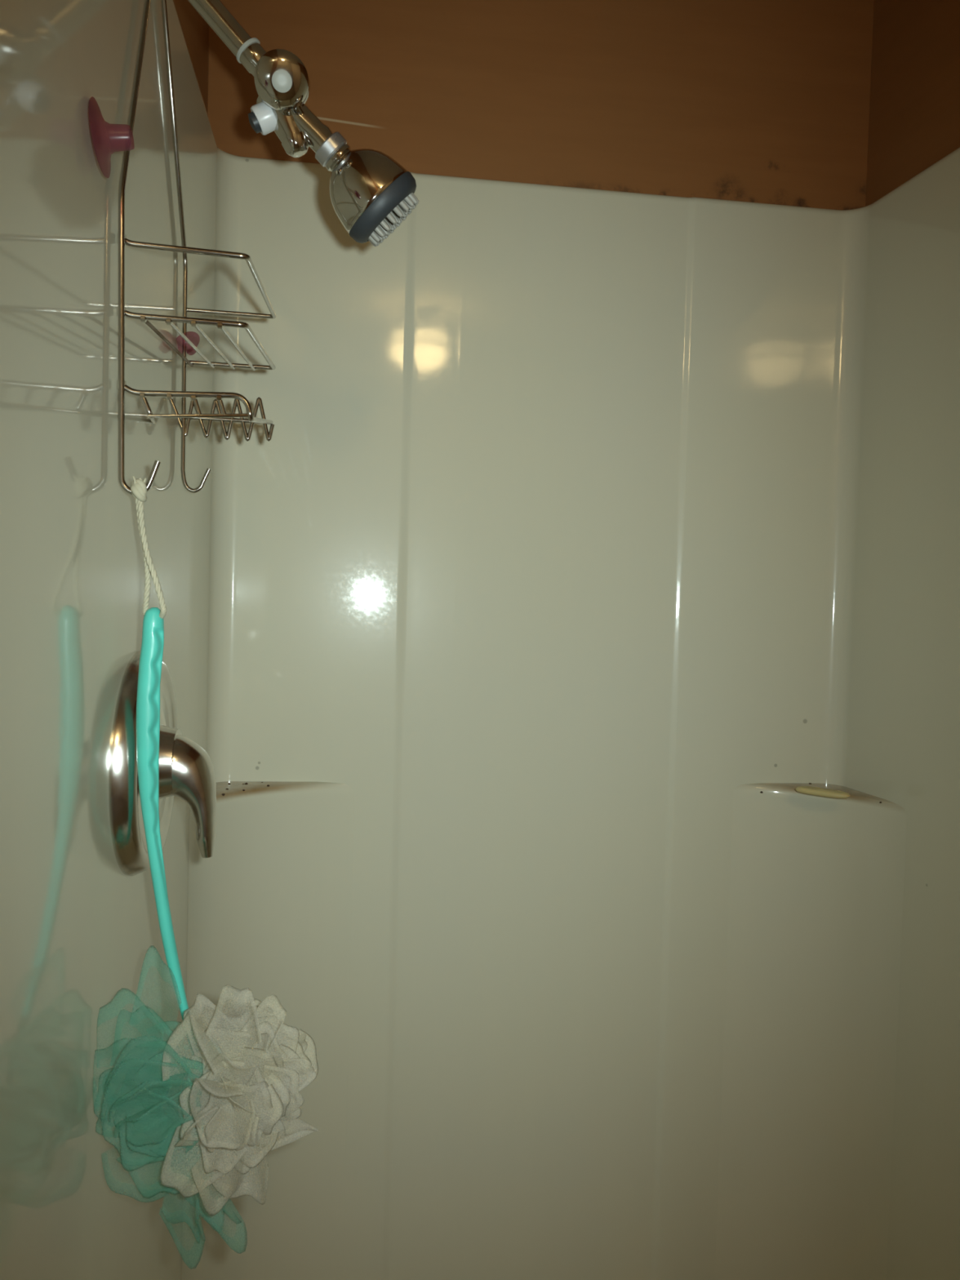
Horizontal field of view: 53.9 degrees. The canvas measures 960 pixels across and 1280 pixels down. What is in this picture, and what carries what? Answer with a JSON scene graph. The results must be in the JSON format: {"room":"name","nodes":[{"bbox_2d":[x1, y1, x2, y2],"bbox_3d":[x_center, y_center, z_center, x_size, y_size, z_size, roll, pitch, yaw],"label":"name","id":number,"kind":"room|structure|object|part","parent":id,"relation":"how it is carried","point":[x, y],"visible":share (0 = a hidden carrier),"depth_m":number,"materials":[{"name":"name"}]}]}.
{"room":"bathroom","nodes":[
{"label":"bathroom","id":0,"kind":"room"},
{"bbox_2d":[0,0,209,1279],"bbox_3d":[-0.178,0.118,-0.363,0.100,2.400,3.118,1,2,-8],"label":"wall","id":1,"kind":"structure","parent":0,"point":[90,1011],"depth_m":0.62,"materials":[{"name":"white plastic"}]},
{"bbox_2d":[108,651,217,875],"bbox_3d":[-0.249,0.100,0.776,0.065,0.182,0.182,1,2,-8],"label":"shower valve","id":2,"kind":"object","parent":1,"relation":"attached to","point":[186,771],"visible":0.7,"depth_m":0.75,"materials":[{"name":"silver metal"}]},
{"bbox_3d":[-0.248,0.127,0.778,0.060,0.104,0.047,1,2,-8],"label":"lever handle","id":3,"kind":"part","parent":2,"relation":"part of","materials":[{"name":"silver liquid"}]},
{"bbox_2d":[187,0,418,246],"bbox_3d":[-0.162,-0.453,0.773,0.233,0.232,0.072,1,2,-18],"label":"shower fixture","id":4,"kind":"object","parent":1,"relation":"attached to","point":[371,193],"visible":1,"depth_m":0.77,"materials":[{"name":"silver metal"}]},
{"bbox_2d":[116,0,275,494],"bbox_3d":[-0.230,-0.340,0.754,0.120,0.468,0.340,1,2,-8],"label":"shower caddy","id":5,"kind":"object","parent":4,"relation":"hanging from","point":[122,240],"visible":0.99,"depth_m":0.69,"materials":[{"name":"silver metal"}]},
{"bbox_2d":[124,384,273,424],"bbox_3d":[-0.226,-0.188,0.801,0.093,0.049,0.251,1,2,-8],"label":"basket","id":6,"kind":"object","parent":5,"relation":"on","point":[252,419],"depth_m":0.68,"materials":[{"name":"silver metal"}]},
{"bbox_2d":[130,475,319,1215],"bbox_3d":[-0.186,0.173,0.660,0.156,0.573,0.105,1,2,-8],"label":"bath pouf","id":7,"kind":"object","parent":5,"relation":"hanging from","point":[148,700],"visible":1,"depth_m":0.68,"materials":[{"name":"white fabric"}]},
{"bbox_3d":[-0.235,-0.058,0.682,0.024,0.090,0.019,2,2,0],"label":"cord","id":8,"kind":"part","parent":7,"relation":"part of","materials":[{"name":"fabric"}]},
{"bbox_3d":[-0.226,0.150,0.692,0.053,0.347,0.017,1,2,-8],"label":"handle","id":9,"kind":"part","parent":7,"relation":"part of","materials":[{"name":"teal plastic"}]},
{"bbox_2d":[236,37,260,63],"bbox_3d":[-0.190,-0.482,0.772,0.019,0.017,0.024,1,2,-8],"label":"washer","id":10,"kind":"object","parent":4,"relation":"in","point":[248,49],"depth_m":0.76,"materials":[{"name":"white plastic"}]},
{"bbox_3d":[-0.159,-0.451,0.761,0.043,0.048,0.046,1,2,-8],"label":"knob","id":11,"kind":"part","parent":4,"relation":"part of","materials":[{"name":"silver metal"}]},
{"bbox_2d":[281,103,333,157],"bbox_3d":[-0.143,-0.425,0.781,0.050,0.051,0.022,1,2,-8],"label":"connector","id":12,"kind":"object","parent":4,"relation":"attached to","point":[301,129],"depth_m":0.77,"materials":[{"name":"silver metal"}]},
{"bbox_2d":[207,0,874,209],"bbox_3d":[0.105,0.067,1.288,1.100,2.400,0.082,1,2,-8],"label":"wall","id":13,"kind":"structure","parent":0,"point":[762,101],"depth_m":1.22,"materials":[{"name":"brown paint"}]},
{"bbox_2d":[182,120,906,1279],"bbox_3d":[0.083,0.345,1.160,0.867,1.852,0.184,1,2,-8],"label":"wall","id":14,"kind":"structure","parent":0,"point":[544,588],"depth_m":1.22,"materials":[{"name":"white plastic"}]},
{"bbox_2d":[795,786,849,798],"bbox_3d":[0.433,0.193,1.194,0.068,0.008,0.022,3,3,39],"label":"soap bar","id":15,"kind":"object","parent":14,"relation":"on","point":[815,791],"visible":1,"depth_m":1.19,"materials":[{"name":"beige"}]},
{"bbox_2d":[865,0,959,206],"bbox_3d":[0.649,0.098,0.857,0.174,2.400,0.918,1,2,-8],"label":"wall","id":16,"kind":"structure","parent":0,"point":[914,120],"depth_m":1.19,"materials":[{"name":"brown paint"}]},
{"bbox_2d":[876,146,959,1279],"bbox_3d":[0.595,0.371,0.827,0.017,1.852,0.774,1,2,-13],"label":"wall","id":17,"kind":"structure","parent":0,"point":[918,771],"depth_m":1.11,"materials":[{"name":"white plastic"}]}
]}

